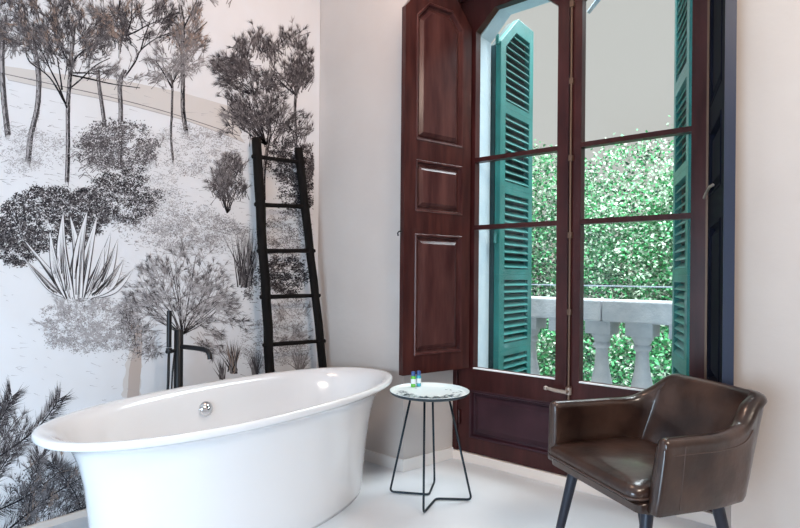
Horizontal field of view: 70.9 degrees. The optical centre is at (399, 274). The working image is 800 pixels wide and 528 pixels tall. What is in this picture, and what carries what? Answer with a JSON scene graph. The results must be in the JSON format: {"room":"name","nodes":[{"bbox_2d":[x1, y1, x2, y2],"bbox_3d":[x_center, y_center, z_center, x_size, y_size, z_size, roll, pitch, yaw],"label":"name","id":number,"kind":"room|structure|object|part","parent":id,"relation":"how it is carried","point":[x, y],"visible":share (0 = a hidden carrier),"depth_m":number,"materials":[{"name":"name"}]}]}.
{"room":"bathroom","nodes":[
{"label":"bathroom","id":0,"kind":"room"},
{"bbox_2d":[49,458,716,527],"bbox_3d":[0.008,1.160,0.115,5.720,0.120,5.800,0,0,40],"label":"floor","id":1,"kind":"structure","parent":0,"point":[500,499],"depth_m":2.69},
{"bbox_2d":[165,310,211,389],"bbox_3d":[-1.008,0.631,2.716,0.242,0.920,0.121,1,0,4],"label":"faucet","id":2,"kind":"object","parent":1,"relation":"on","point":[177,366],"visible":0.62,"depth_m":2.70,"materials":[{"name":"black metal"}]},
{"bbox_3d":[-0.983,0.368,2.694,0.201,0.062,0.023,1,0,22],"label":"spout","id":3,"kind":"part","parent":2,"relation":"part of","materials":[{"name":"black metal"}]},
{"bbox_2d":[31,367,392,527],"bbox_3d":[-0.651,0.809,2.481,0.776,0.570,1.720,0,0,35],"label":"bathtub","id":4,"kind":"object","parent":1,"relation":"on","point":[282,449],"visible":1,"depth_m":2.20,"materials":[{"name":"white ceramic"}]},
{"bbox_3d":[-0.910,0.630,2.642,0.038,0.070,0.072,0,0,35],"label":"overflow knob","id":5,"kind":"part","parent":4,"relation":"part of","materials":[{"name":"silver metal"}]},
{"bbox_2d":[251,137,326,372],"bbox_3d":[-0.615,0.162,3.329,0.174,1.872,0.561,0,0,40],"label":"ladder","id":6,"kind":"object","parent":1,"relation":"on","point":[266,296],"visible":0.77,"depth_m":3.23,"materials":[{"name":"black wood"}]},
{"bbox_3d":[-0.753,0.160,3.163,0.188,1.870,0.059,0,0,12],"label":"rail","id":7,"kind":"part","parent":6,"relation":"part of","materials":[{"name":"black wood"}]},
{"bbox_3d":[-0.515,0.163,3.447,0.282,1.871,0.055,0,0,-18],"label":"rail","id":8,"kind":"part","parent":6,"relation":"part of","materials":[{"name":"black wood"}]},
{"bbox_2d":[390,382,471,512],"bbox_3d":[0.144,0.834,2.780,0.394,0.530,0.394,0,0,40],"label":"side table","id":9,"kind":"object","parent":1,"relation":"on","point":[427,392],"visible":0.99,"depth_m":2.75,"materials":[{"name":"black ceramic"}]},
{"bbox_3d":[0.104,0.843,2.845,0.279,0.511,0.144,0,0,-32],"label":"wire leg frame","id":10,"kind":"part","parent":9,"relation":"part of","materials":[{"name":"black metal"}]},
{"bbox_2d":[411,371,415,386],"bbox_3d":[0.069,0.540,2.913,0.026,0.080,0.026,0,0,40],"label":"bottle","id":11,"kind":"object","parent":9,"relation":"on","point":[413,378],"visible":1,"depth_m":2.90,"materials":[{"name":"green plastic"}]},
{"bbox_2d":[416,371,420,386],"bbox_3d":[0.097,0.540,2.933,0.026,0.080,0.026,0,0,40],"label":"bottle","id":12,"kind":"object","parent":9,"relation":"on","point":[418,377],"visible":1,"depth_m":2.92,"materials":[{"name":"teal plastic"}]},
{"bbox_2d":[390,382,469,401],"bbox_3d":[0.146,0.578,2.780,0.394,0.018,0.394,1,0,40],"label":"table top","id":13,"kind":"object","parent":9,"relation":"on","point":[427,392],"depth_m":2.78,"materials":[{"name":"white ceramic"}]},
{"bbox_2d":[394,386,465,398],"bbox_3d":[0.146,0.582,2.780,0.356,0.001,0.356,1,0,40],"label":"tray","id":14,"kind":"object","parent":9,"relation":"on","point":[403,392],"depth_m":2.78,"materials":[{"name":"ceramic"}]},
{"bbox_3d":[0.203,0.844,2.702,0.295,0.510,0.105,0,0,-34],"label":"wire leg frame","id":15,"kind":"part","parent":9,"relation":"part of","materials":[{"name":"black metal"}]},
{"bbox_2d":[548,373,767,527],"bbox_3d":[0.870,0.741,1.927,0.569,0.733,0.552,1,0,-18],"label":"armchair","id":16,"kind":"object","parent":1,"relation":"on","point":[680,444],"visible":1,"depth_m":1.86,"materials":[{"name":"brown leather"}]},
{"bbox_3d":[0.597,0.893,2.056,0.121,0.425,0.038,0,0,17],"label":"leg","id":17,"kind":"part","parent":16,"relation":"part of","materials":[{"name":"grey metal"}]},
{"bbox_3d":[0.805,0.684,1.906,0.387,0.037,0.472,0,0,-18],"label":"seat","id":18,"kind":"part","parent":16,"relation":"part of","materials":[{"name":"brown leather"}]},
{"bbox_2d":[550,437,656,501],"bbox_3d":[0.796,0.637,1.903,0.406,0.065,0.459,0,0,-18],"label":"seat cushion","id":19,"kind":"object","parent":16,"relation":"on","point":[620,467],"depth_m":1.86,"materials":[{"name":"brown leather"}]},
{"bbox_3d":[0.721,0.894,1.665,0.038,0.425,0.121,1,0,38],"label":"leg","id":20,"kind":"part","parent":16,"relation":"part of","materials":[{"name":"grey metal"}]},
{"bbox_3d":[1.040,0.896,1.773,0.131,0.426,0.039,0,0,11],"label":"leg","id":21,"kind":"part","parent":16,"relation":"part of","materials":[{"name":"grey metal"}]},
{"bbox_2d":[478,0,549,367],"bbox_3d":[1.845,-0.584,2.294,5.720,3.400,0.120,0,0,40],"label":"wall","id":22,"kind":"structure","parent":0,"point":[492,29],"depth_m":3.40,"materials":[{"name":"white paint"}]},
{"bbox_2d":[587,0,600,13],"bbox_3d":[1.089,-1.530,3.063,0.162,0.163,0.080,0,0,40],"label":"awning arm","id":23,"kind":"object","parent":22,"relation":"attached to","point":[594,4],"visible":1,"depth_m":3.10},
{"bbox_2d":[317,0,799,527],"bbox_3d":[1.661,-0.510,2.075,5.320,3.250,0.450,0,0,40],"label":"wall","id":24,"kind":"structure","parent":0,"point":[361,40],"depth_m":3.18,"materials":[{"name":"paint"}]},
{"bbox_2d":[364,449,402,471],"bbox_3d":[-0.254,1.064,3.364,0.708,0.068,0.012,0,0,40],"label":"baseboard","id":25,"kind":"structure","parent":24,"relation":"attached to","point":[377,458],"depth_m":3.23,"materials":[{"name":"white paint"}]},
{"bbox_2d":[402,447,452,471],"bbox_3d":[0.167,1.067,3.262,0.404,0.068,0.012,0,0,-40],"label":"baseboard reveal","id":26,"kind":"structure","parent":24,"relation":"attached to","point":[415,462],"depth_m":3.25,"materials":[{"name":"white paint"}]},
{"bbox_2d":[397,0,471,375],"bbox_3d":[0.202,-0.522,3.166,0.526,2.132,0.040,0,0,-36],"label":"wooden shutter","id":27,"kind":"object","parent":24,"relation":"attached to","point":[436,72],"visible":1,"depth_m":3.15,"materials":[{"name":"brown wood"}]},
{"bbox_3d":[0.212,0.108,3.173,0.345,0.667,0.033,0,0,-36],"label":"panel","id":28,"kind":"part","parent":27,"relation":"part of","materials":[{"name":"brown wood"}]},
{"bbox_3d":[0.217,-0.489,3.173,0.345,0.283,0.033,0,0,-36],"label":"panel","id":29,"kind":"part","parent":27,"relation":"part of","materials":[{"name":"brown wood"}]},
{"bbox_3d":[0.222,-1.123,3.173,0.345,0.774,0.033,0,0,-36],"label":"panel","id":30,"kind":"part","parent":27,"relation":"part of","materials":[{"name":"brown wood"}]},
{"bbox_2d":[488,19,533,373],"bbox_3d":[0.715,-0.304,3.643,0.083,2.700,0.494,1,0,37],"label":"louvered shutter","id":31,"kind":"object","parent":24,"relation":"attached to","point":[511,114],"visible":0.88,"depth_m":3.60,"materials":[{"name":"teal paint"}]},
{"bbox_2d":[458,0,570,475],"bbox_3d":[0.628,-0.290,3.169,0.679,2.675,0.065,0,0,40],"label":"door","id":32,"kind":"structure","parent":24,"relation":"attached to","point":[504,415],"depth_m":3.15,"materials":[{"name":"brown wood"}]},
{"bbox_3d":[0.636,0.818,3.155,0.560,0.285,0.044,1,0,40],"label":"panel","id":33,"kind":"part","parent":32,"relation":"part of","materials":[{"name":"brown wood"}]},
{"bbox_2d":[453,449,715,526],"bbox_3d":[0.924,1.081,2.995,1.434,0.054,0.187,0,0,40],"label":"trim","id":34,"kind":"structure","parent":24,"relation":"attached to","point":[705,517],"depth_m":3.03,"materials":[{"name":"beige paint"}]},
{"bbox_2d":[543,0,711,511],"bbox_3d":[1.099,-0.286,2.743,0.800,2.675,0.115,0,0,40],"label":"door","id":35,"kind":"structure","parent":24,"relation":"attached to","point":[576,388],"depth_m":2.75,"materials":[{"name":"brown wood"}]},
{"bbox_3d":[0.823,0.602,2.937,0.138,0.040,0.069,1,0,40],"label":"handle","id":36,"kind":"part","parent":35,"relation":"part of","materials":[{"name":"silver metal"}]},
{"bbox_3d":[0.885,-0.282,2.920,0.020,2.620,0.018,1,0,40],"label":"bolt rod","id":37,"kind":"part","parent":35,"relation":"part of","materials":[{"name":"gold metal"}]},
{"bbox_2d":[672,0,692,375],"bbox_3d":[1.524,-0.297,2.970,0.080,2.700,0.498,1,0,18],"label":"louvered shutter","id":38,"kind":"object","parent":24,"relation":"attached to","point":[682,38],"visible":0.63,"depth_m":3.02,"materials":[{"name":"teal paint"}]},
{"bbox_2d":[703,0,736,385],"bbox_3d":[1.275,-0.513,2.261,0.063,2.132,0.505,1,0,23],"label":"wooden shutter","id":39,"kind":"object","parent":24,"relation":"attached to","point":[720,190],"visible":0.94,"depth_m":2.08,"materials":[{"name":"blue paint"}]},
{"bbox_3d":[1.280,0.118,2.266,0.033,0.667,0.364,1,0,23],"label":"panel","id":40,"kind":"part","parent":39,"relation":"part of","materials":[{"name":"blue paint"}]},
{"bbox_3d":[1.285,-0.479,2.266,0.033,0.283,0.364,1,0,23],"label":"panel","id":41,"kind":"part","parent":39,"relation":"part of","materials":[{"name":"blue paint"}]},
{"bbox_3d":[1.288,-0.513,2.257,0.036,2.132,0.501,1,0,23],"label":"frame","id":42,"kind":"part","parent":39,"relation":"part of","materials":[{"name":"blue paint"}]},
{"bbox_3d":[1.291,-1.114,2.266,0.033,0.774,0.364,1,0,23],"label":"panel","id":43,"kind":"part","parent":39,"relation":"part of","materials":[{"name":"blue paint"}]},
{"bbox_3d":[1.148,1.210,3.724,7.000,0.200,1.200,0,0,40],"label":"floor","id":44,"kind":"structure","parent":0,"visible":0},
{"bbox_2d":[531,296,671,388],"bbox_3d":[1.409,0.642,4.031,6.000,0.940,0.240,0,0,40],"label":"balustrade","id":45,"kind":"object","parent":44,"relation":"on","point":[642,319],"visible":0.12,"depth_m":3.86,"materials":[{"name":"stone"}]},
{"bbox_3d":[0.288,0.237,4.971,3.069,0.150,0.240,1,0,40],"label":"rail","id":46,"kind":"part","parent":45,"relation":"part of","materials":[{"name":"stone"}]},
{"bbox_2d":[531,284,671,287],"bbox_3d":[1.414,0.122,4.031,6.000,0.100,0.012,0,0,40],"label":"rail","id":47,"kind":"object","parent":45,"relation":"attached to","point":[531,284],"visible":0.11,"depth_m":3.94,"materials":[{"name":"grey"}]},
{"bbox_3d":[2.593,0.258,3.044,2.923,0.150,0.240,1,0,40],"label":"rail","id":48,"kind":"part","parent":45,"relation":"part of","materials":[{"name":"stone"}]},
{"bbox_3d":[-2.079,-0.543,1.905,0.200,3.250,5.850,0,0,40],"label":"wall","id":49,"kind":"structure","parent":0,"visible":0},
{"bbox_2d":[22,509,86,527],"bbox_3d":[-2.144,1.066,1.674,0.018,0.030,5.030,0,0,40],"label":"baseboard","id":50,"kind":"structure","parent":49,"relation":"attached to","point":[82,513],"depth_m":2.45,"materials":[{"name":"beige paint"}]},
{"bbox_2d":[0,0,319,527],"bbox_3d":[-2.105,-0.224,1.715,0.006,3.868,4.928,0,0,40],"label":"wallpaper","id":51,"kind":"object","parent":49,"relation":"attached to","point":[127,127],"visible":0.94,"depth_m":2.70,"materials":[{"name":"paper"}]},
{"label":"outside","id":52,"kind":"structure","parent":0,"visible":0},
{"bbox_3d":[7.599,4.266,10.691,26.000,0.200,17.800,0,0,40],"label":"ground","id":53,"kind":"structure","parent":52,"visible":0},
{"bbox_2d":[536,318,616,380],"bbox_3d":[1.510,2.220,6.030,1.696,3.801,1.432,1,0,43],"label":"tree","id":54,"kind":"object","parent":53,"relation":"on","point":[545,336],"visible":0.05,"depth_m":5.84,"materials":[{"name":"green plant"}]},
{"bbox_2d":[531,139,622,379],"bbox_3d":[2.157,1.048,8.073,2.154,6.151,2.092,0,0,42],"label":"tree","id":55,"kind":"object","parent":53,"relation":"on","point":[539,255],"visible":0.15,"depth_m":7.78,"materials":[{"name":"green plant"}]},
{"bbox_2d":[550,129,673,386],"bbox_3d":[2.930,1.137,7.204,1.939,5.988,2.165,0,0,37],"label":"hedge","id":56,"kind":"object","parent":53,"relation":"on","point":[611,261],"visible":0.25,"depth_m":6.88,"materials":[{"name":"green plant"}]},
{"bbox_2d":[583,323,671,386],"bbox_3d":[2.454,2.202,5.147,1.706,3.853,1.515,0,0,43],"label":"tree","id":57,"kind":"object","parent":53,"relation":"on","point":[665,359],"visible":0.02,"depth_m":5.18,"materials":[{"name":"green plant"}]},
{"bbox_2d":[628,123,673,380],"bbox_3d":[3.712,1.084,6.379,2.016,6.107,2.091,0,0,40],"label":"tree","id":58,"kind":"object","parent":53,"relation":"on","point":[668,268],"visible":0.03,"depth_m":6.45,"materials":[{"name":"green plant"}]}
]}

